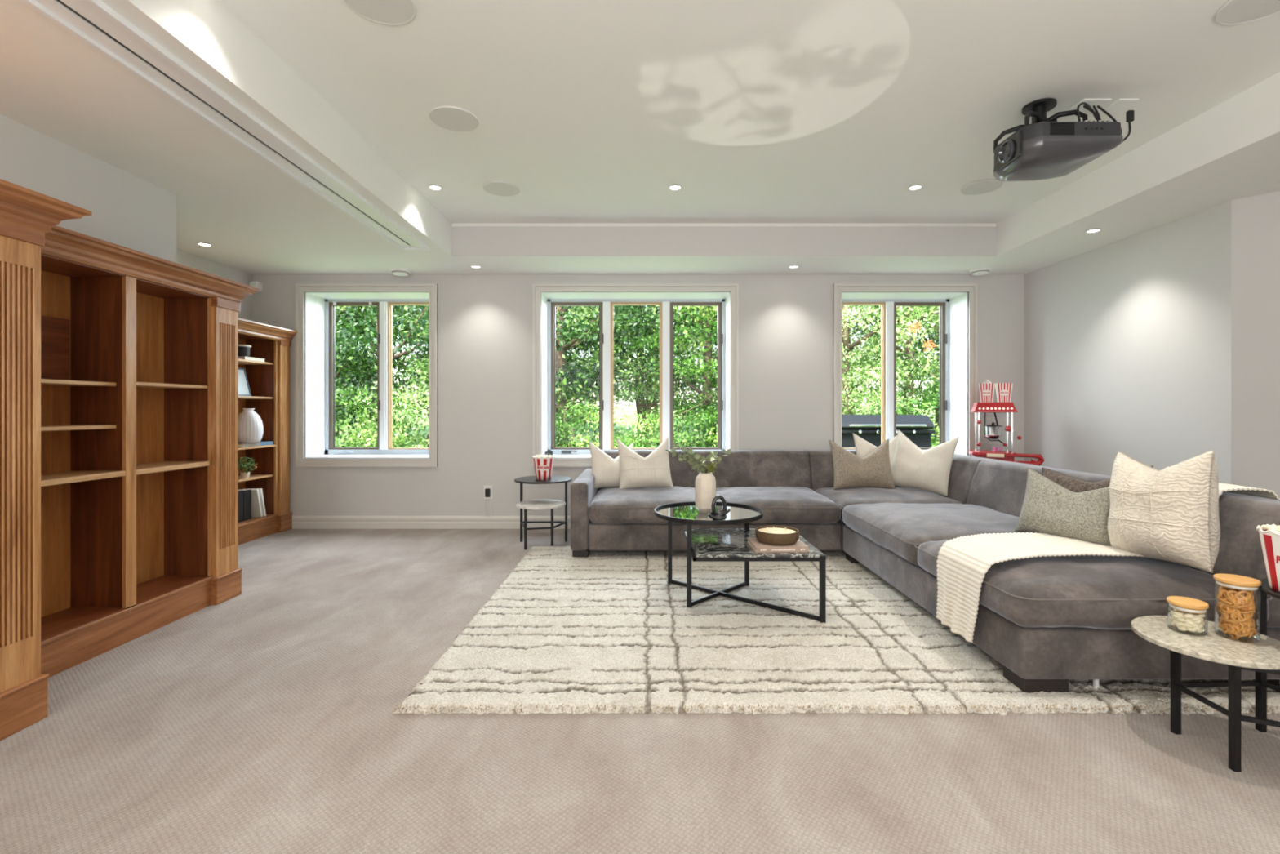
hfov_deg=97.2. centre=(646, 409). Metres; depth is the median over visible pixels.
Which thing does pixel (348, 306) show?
tree
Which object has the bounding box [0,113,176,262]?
wall
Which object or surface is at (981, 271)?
smoke detector
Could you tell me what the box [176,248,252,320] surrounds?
wall
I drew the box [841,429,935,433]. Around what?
shelf
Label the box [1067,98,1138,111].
outlet
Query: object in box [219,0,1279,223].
ceiling
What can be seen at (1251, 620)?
pretzel
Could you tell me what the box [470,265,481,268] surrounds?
recessed light
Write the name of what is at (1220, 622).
pretzel
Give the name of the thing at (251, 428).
vase
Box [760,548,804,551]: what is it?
print
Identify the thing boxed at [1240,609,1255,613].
pretzel
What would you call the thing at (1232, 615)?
pretzel
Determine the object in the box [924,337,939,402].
tree
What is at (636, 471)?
throw pillow
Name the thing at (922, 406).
shrub
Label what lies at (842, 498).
seat cushion
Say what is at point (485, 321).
wall
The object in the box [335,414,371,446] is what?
shrub
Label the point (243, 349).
pot
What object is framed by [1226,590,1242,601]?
pretzel
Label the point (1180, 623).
nut
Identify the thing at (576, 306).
tree
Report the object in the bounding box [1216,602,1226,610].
pretzel
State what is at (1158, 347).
wall
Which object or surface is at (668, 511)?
table top
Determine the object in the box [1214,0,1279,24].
ceiling speaker
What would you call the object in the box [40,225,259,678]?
bookcase
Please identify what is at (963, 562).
throw blanket
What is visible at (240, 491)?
book
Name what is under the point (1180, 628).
nut
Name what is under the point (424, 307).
tree
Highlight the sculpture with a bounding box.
[707,494,729,519]
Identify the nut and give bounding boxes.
[1174,611,1184,615]
[1176,617,1185,622]
[1177,621,1184,626]
[1177,626,1186,631]
[1182,613,1193,617]
[1182,622,1192,626]
[1184,618,1195,624]
[1185,626,1195,631]
[1190,616,1198,620]
[1191,626,1200,631]
[1193,618,1201,623]
[1196,613,1204,617]
[1196,622,1203,628]
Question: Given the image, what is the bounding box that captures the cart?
[968,402,1044,465]
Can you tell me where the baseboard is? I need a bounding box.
[292,515,570,528]
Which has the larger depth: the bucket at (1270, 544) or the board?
the board
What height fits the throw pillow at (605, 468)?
0.422 m
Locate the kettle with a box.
[982,426,1004,436]
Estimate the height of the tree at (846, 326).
6.236 m
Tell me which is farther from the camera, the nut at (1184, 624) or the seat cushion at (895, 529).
the seat cushion at (895, 529)
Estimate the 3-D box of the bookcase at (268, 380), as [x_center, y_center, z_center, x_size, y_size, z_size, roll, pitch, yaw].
[-3.532,0.194,4.573,0.399,1.890,1.666,0,0,0]
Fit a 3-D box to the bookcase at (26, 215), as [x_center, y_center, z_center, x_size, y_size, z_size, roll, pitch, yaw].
[-2.489,0.186,1.390,0.691,1.905,1.580,0,0,0]
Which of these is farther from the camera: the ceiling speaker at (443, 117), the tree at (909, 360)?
the tree at (909, 360)
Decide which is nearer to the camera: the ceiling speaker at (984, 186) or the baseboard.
the ceiling speaker at (984, 186)
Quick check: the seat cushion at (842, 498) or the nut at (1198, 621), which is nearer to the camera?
the nut at (1198, 621)
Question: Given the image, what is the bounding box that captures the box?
[545,450,553,455]
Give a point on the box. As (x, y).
(548, 452)
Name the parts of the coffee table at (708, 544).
leg, leg, leg, shelf frame, leg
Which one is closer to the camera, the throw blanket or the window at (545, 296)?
the throw blanket
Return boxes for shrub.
[335,349,429,448]
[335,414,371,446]
[555,378,645,448]
[613,379,717,448]
[673,372,717,447]
[841,331,939,447]
[841,364,935,430]
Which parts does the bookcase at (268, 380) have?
panel, shelf, shelf, shelf, shelf, shelf, panel, cornice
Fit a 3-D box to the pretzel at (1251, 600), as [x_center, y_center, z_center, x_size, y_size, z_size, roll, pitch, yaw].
[2.028,0.654,1.915,0.048,0.044,0.017,0,0,21]
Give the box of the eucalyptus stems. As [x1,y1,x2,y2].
[666,442,731,473]
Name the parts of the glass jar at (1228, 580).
lid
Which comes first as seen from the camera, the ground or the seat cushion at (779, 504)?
the seat cushion at (779, 504)
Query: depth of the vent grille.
2.71 m
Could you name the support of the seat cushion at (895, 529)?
on the sectional sofa
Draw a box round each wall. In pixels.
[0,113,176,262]
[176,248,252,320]
[252,274,1024,515]
[1024,191,1279,497]
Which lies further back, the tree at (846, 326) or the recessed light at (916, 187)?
the tree at (846, 326)
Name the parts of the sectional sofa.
armrest, backrest, frame, frame, backrest, backrest, frame, backrest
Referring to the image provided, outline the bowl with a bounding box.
[755,524,799,545]
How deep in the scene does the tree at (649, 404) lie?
17.82 m
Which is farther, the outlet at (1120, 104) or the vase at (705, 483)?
the vase at (705, 483)
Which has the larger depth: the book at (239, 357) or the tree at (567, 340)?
the tree at (567, 340)
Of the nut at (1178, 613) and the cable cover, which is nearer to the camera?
the nut at (1178, 613)
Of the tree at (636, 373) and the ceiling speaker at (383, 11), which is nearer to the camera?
the ceiling speaker at (383, 11)
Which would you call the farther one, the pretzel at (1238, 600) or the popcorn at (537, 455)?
the popcorn at (537, 455)
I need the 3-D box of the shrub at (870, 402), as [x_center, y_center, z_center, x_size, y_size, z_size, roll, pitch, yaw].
[3.646,0.167,9.932,2.914,2.003,2.618,0,0,21]
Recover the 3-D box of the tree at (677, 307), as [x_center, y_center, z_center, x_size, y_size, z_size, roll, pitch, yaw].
[2.269,-2.328,13.929,4.361,6.564,4.098,0,0,33]
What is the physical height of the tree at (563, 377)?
5.567 m
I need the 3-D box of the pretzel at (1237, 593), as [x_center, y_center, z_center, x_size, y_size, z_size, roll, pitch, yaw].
[2.024,0.634,1.915,0.042,0.044,0.013,0,0,37]
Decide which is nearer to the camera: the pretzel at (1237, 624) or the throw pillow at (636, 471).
the pretzel at (1237, 624)
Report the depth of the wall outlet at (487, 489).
5.41 m
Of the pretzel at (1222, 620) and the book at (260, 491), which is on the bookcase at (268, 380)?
the book at (260, 491)
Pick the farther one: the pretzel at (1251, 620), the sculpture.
the sculpture
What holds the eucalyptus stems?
in the vase at (705, 483)
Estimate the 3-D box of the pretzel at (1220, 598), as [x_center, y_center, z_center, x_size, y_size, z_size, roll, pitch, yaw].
[2.003,0.657,1.951,0.038,0.022,0.045,0,0,-15]
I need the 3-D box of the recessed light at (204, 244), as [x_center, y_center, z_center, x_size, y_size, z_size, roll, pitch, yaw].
[-3.470,-1.298,4.430,0.100,0.006,0.100,0,0,0]
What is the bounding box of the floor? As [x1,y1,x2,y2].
[0,528,1279,853]
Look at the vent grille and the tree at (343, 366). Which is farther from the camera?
the tree at (343, 366)
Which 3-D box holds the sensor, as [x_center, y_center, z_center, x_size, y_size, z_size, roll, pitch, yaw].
[-3.720,-1.173,5.367,0.080,0.085,0.098,0,0,0]
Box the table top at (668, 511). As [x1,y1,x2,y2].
[656,503,761,519]
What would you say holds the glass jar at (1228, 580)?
on the side table at (1263, 656)
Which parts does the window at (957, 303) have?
sash, frame, sash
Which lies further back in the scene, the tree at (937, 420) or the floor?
the tree at (937, 420)
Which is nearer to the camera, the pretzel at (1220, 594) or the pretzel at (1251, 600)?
the pretzel at (1251, 600)
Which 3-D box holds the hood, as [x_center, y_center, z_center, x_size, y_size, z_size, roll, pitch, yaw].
[3.220,0.164,7.870,1.260,0.190,0.660,0,0,0]
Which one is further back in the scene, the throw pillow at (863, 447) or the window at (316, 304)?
the window at (316, 304)
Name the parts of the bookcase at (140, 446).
shelf, shelf, shelf, panel, shelf, cornice, shelf, shelf, panel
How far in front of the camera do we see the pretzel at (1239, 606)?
1.91 m
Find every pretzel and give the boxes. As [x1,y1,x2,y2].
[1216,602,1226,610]
[1217,589,1233,600]
[1217,594,1233,604]
[1218,591,1223,598]
[1218,618,1222,629]
[1219,603,1235,613]
[1220,613,1229,622]
[1221,618,1238,622]
[1222,612,1240,619]
[1222,622,1235,633]
[1223,594,1240,607]
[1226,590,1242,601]
[1226,622,1244,631]
[1228,608,1240,617]
[1228,625,1244,635]
[1228,631,1239,639]
[1230,604,1247,608]
[1230,609,1248,622]
[1234,590,1251,601]
[1235,596,1253,608]
[1235,623,1249,634]
[1237,631,1250,636]
[1240,600,1255,610]
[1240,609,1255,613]
[1242,613,1249,622]
[1244,593,1253,604]
[1246,618,1254,628]
[1247,629,1253,638]
[1252,628,1257,635]
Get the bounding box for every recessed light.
[196,242,212,246]
[427,184,442,191]
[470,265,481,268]
[667,184,682,191]
[788,265,799,268]
[907,184,923,191]
[1084,228,1102,233]
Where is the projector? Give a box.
[993,97,1133,181]
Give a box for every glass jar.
[1166,595,1208,635]
[1213,573,1261,642]
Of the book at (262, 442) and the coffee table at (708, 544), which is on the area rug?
the coffee table at (708, 544)
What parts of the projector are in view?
panel, mount arm, mount arm, mount arm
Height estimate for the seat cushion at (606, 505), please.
0.218 m
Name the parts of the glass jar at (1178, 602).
lid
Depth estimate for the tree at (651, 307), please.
17.09 m
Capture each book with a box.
[238,355,264,361]
[238,442,260,447]
[238,488,251,520]
[238,489,243,522]
[243,488,266,516]
[251,488,262,517]
[259,440,273,445]
[746,537,808,552]
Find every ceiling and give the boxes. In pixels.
[0,0,1279,274]
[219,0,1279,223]
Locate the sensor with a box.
[248,281,262,291]
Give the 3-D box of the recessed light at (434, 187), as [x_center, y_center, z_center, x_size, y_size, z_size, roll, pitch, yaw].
[-1.498,-1.576,4.000,0.100,0.006,0.100,0,0,0]
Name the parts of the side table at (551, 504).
leg, leg, leg, leg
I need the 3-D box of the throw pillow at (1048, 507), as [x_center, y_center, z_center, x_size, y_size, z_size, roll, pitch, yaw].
[2.096,0.481,2.775,0.211,0.351,0.493,0,0,-29]
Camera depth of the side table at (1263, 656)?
1.89 m
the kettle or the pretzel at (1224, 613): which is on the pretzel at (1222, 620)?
the pretzel at (1224, 613)
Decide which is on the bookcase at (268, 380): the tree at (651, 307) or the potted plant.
the potted plant
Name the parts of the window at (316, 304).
crank handle, sash, sill, frame, sash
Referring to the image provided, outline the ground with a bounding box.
[335,404,934,448]
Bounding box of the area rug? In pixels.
[392,546,1279,715]
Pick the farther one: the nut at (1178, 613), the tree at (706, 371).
the tree at (706, 371)
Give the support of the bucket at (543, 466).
on the side table at (551, 504)
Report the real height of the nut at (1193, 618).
0.014 m
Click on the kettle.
(988, 431)
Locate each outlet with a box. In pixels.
[484,485,492,498]
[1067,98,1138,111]
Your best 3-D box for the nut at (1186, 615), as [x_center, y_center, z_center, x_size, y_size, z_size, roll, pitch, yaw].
[1.897,0.720,1.974,0.028,0.016,0.022,0,0,12]
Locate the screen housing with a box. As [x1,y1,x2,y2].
[20,0,430,249]
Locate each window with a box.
[295,283,437,466]
[532,283,738,466]
[833,283,977,456]
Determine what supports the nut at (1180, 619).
in the glass jar at (1178, 602)
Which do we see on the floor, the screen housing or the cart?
the cart
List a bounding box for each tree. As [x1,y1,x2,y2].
[335,305,422,435]
[335,305,425,435]
[335,305,429,447]
[336,306,395,411]
[367,305,429,418]
[371,305,599,404]
[423,305,687,447]
[555,305,717,448]
[555,306,633,444]
[566,306,652,410]
[569,305,717,431]
[613,305,717,447]
[650,306,857,405]
[675,306,717,403]
[841,305,939,414]
[842,305,939,414]
[848,305,934,414]
[851,305,939,442]
[854,305,936,413]
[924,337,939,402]
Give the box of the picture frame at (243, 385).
[238,368,251,395]
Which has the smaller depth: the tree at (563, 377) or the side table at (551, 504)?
the side table at (551, 504)
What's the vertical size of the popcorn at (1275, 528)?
0.043 m
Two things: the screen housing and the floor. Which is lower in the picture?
the floor
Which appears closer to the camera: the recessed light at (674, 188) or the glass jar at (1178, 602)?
the glass jar at (1178, 602)
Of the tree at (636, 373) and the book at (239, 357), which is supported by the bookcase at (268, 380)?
the book at (239, 357)
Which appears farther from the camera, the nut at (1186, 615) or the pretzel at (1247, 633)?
the nut at (1186, 615)
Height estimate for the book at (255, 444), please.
0.032 m
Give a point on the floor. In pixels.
(261, 719)
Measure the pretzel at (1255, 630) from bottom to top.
0.037 m
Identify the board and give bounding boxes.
[40,315,70,380]
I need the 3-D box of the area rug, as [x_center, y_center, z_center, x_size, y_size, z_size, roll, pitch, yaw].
[0.808,1.121,3.367,3.535,0.042,2.535,0,0,0]
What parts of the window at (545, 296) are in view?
crank handle, sill, sash, sash, sash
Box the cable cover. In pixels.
[485,498,491,515]
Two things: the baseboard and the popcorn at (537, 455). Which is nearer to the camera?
the popcorn at (537, 455)
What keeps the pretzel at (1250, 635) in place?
in the glass jar at (1228, 580)
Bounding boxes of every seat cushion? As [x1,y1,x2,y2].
[588,485,695,524]
[715,486,840,523]
[813,486,962,520]
[842,502,1025,565]
[917,539,1269,629]
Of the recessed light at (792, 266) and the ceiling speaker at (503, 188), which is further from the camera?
the recessed light at (792, 266)
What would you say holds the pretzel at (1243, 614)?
on the pretzel
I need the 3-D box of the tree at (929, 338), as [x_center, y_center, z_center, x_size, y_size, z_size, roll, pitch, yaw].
[9.508,-3.013,17.236,6.982,7.618,6.878,0,0,24]
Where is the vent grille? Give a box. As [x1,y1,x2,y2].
[1050,122,1075,134]
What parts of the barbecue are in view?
handle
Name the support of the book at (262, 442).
on the bookcase at (268, 380)
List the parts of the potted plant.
pot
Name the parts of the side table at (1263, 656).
leg, leg, rail, leg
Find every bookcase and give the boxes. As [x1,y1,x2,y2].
[0,178,92,740]
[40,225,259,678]
[238,317,297,545]
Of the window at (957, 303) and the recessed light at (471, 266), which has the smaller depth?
the recessed light at (471, 266)
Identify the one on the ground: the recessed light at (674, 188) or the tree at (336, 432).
the tree at (336, 432)
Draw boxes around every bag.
[978,382,995,402]
[995,382,1013,402]
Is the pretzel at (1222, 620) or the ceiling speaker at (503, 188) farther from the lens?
the ceiling speaker at (503, 188)
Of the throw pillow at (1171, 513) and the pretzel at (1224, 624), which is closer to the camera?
the pretzel at (1224, 624)
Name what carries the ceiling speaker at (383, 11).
attached to the ceiling at (761, 111)
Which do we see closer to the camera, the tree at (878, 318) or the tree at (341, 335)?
the tree at (341, 335)
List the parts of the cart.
corner post, corner post, kettle arm, kettle lid, kettle arm, corner post, door knob, corner post, push handle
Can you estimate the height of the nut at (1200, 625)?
0.018 m
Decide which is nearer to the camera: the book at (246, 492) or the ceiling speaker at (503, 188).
the ceiling speaker at (503, 188)
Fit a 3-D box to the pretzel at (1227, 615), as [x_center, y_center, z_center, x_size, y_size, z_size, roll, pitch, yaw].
[2.005,0.719,1.956,0.013,0.040,0.045,0,0,28]
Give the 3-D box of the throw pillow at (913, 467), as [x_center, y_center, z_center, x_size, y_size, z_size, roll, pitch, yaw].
[2.279,0.429,4.682,0.219,0.518,0.531,0,0,-41]
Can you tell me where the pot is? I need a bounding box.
[238,344,251,356]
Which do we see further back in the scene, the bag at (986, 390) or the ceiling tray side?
the bag at (986, 390)
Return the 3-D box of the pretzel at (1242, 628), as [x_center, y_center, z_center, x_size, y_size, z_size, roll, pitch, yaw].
[2.010,0.738,1.926,0.012,0.042,0.047,0,0,-19]
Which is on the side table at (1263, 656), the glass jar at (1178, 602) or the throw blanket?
the glass jar at (1178, 602)
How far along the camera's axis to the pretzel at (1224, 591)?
1.95 m
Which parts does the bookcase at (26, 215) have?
cornice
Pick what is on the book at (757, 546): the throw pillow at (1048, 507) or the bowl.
the bowl
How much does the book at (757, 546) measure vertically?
0.031 m
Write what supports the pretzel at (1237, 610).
on the pretzel at (1227, 615)
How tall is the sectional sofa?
0.768 m
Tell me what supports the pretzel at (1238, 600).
in the glass jar at (1228, 580)
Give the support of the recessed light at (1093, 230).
in the ceiling at (255, 218)
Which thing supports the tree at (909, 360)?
on the ground
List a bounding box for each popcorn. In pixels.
[534,453,553,458]
[1260,524,1279,534]
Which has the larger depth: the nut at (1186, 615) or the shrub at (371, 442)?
the shrub at (371, 442)
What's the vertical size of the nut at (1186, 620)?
0.018 m
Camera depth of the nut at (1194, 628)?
1.96 m
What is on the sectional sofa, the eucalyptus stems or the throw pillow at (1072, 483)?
the throw pillow at (1072, 483)
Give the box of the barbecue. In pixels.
[841,414,935,448]
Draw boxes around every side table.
[514,475,572,549]
[1130,577,1279,771]
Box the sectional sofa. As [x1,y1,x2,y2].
[570,449,1279,692]
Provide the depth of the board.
2.67 m
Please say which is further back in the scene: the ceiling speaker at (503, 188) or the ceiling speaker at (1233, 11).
the ceiling speaker at (503, 188)
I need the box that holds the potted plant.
[238,456,257,478]
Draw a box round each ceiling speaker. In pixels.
[343,0,415,24]
[428,106,479,132]
[482,181,520,196]
[960,179,1003,195]
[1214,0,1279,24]
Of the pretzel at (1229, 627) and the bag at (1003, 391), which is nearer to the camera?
the pretzel at (1229, 627)
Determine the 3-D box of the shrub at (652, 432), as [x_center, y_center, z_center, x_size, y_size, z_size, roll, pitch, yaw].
[0.252,0.328,9.278,2.033,1.824,2.236,0,0,34]
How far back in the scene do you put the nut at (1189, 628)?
1.96 m
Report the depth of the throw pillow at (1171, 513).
2.28 m
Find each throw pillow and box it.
[588,440,633,488]
[616,436,673,488]
[828,439,895,489]
[852,432,897,469]
[891,429,959,496]
[1014,466,1111,546]
[1041,465,1153,492]
[1107,449,1220,573]
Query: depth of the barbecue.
7.60 m
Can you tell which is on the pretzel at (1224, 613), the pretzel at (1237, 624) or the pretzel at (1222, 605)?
the pretzel at (1222, 605)
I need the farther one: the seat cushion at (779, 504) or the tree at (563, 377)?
the tree at (563, 377)
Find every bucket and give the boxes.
[533,455,554,479]
[1256,524,1279,591]
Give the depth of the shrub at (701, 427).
9.71 m
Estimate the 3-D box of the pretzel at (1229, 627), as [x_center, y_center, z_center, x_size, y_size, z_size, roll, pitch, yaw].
[2.013,0.754,1.923,0.040,0.038,0.014,0,0,39]
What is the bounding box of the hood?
[841,414,933,429]
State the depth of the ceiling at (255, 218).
3.16 m
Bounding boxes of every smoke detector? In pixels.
[390,268,409,276]
[969,267,991,275]
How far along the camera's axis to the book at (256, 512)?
5.04 m
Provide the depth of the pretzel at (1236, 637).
1.92 m
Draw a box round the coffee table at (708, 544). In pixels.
[654,501,826,622]
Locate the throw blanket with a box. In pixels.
[936,482,1279,642]
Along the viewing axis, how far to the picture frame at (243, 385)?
5.04 m
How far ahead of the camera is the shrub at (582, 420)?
9.36 m
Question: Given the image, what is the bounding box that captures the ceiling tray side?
[451,226,996,255]
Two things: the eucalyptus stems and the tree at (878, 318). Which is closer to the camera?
the eucalyptus stems
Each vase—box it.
[238,408,263,443]
[695,471,715,512]
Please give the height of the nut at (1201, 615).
0.015 m
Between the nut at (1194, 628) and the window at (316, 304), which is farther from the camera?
the window at (316, 304)
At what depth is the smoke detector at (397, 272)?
5.22 m
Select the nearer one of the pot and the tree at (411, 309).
the pot
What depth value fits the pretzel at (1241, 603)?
1.91 m
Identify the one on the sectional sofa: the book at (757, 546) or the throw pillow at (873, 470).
the throw pillow at (873, 470)
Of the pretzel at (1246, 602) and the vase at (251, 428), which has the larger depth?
the vase at (251, 428)
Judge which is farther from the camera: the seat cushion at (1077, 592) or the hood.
the hood
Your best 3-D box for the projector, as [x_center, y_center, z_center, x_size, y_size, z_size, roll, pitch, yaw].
[2.140,-1.396,2.902,0.640,0.366,0.383,0,0,0]
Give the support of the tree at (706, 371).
on the ground
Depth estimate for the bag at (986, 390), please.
5.00 m

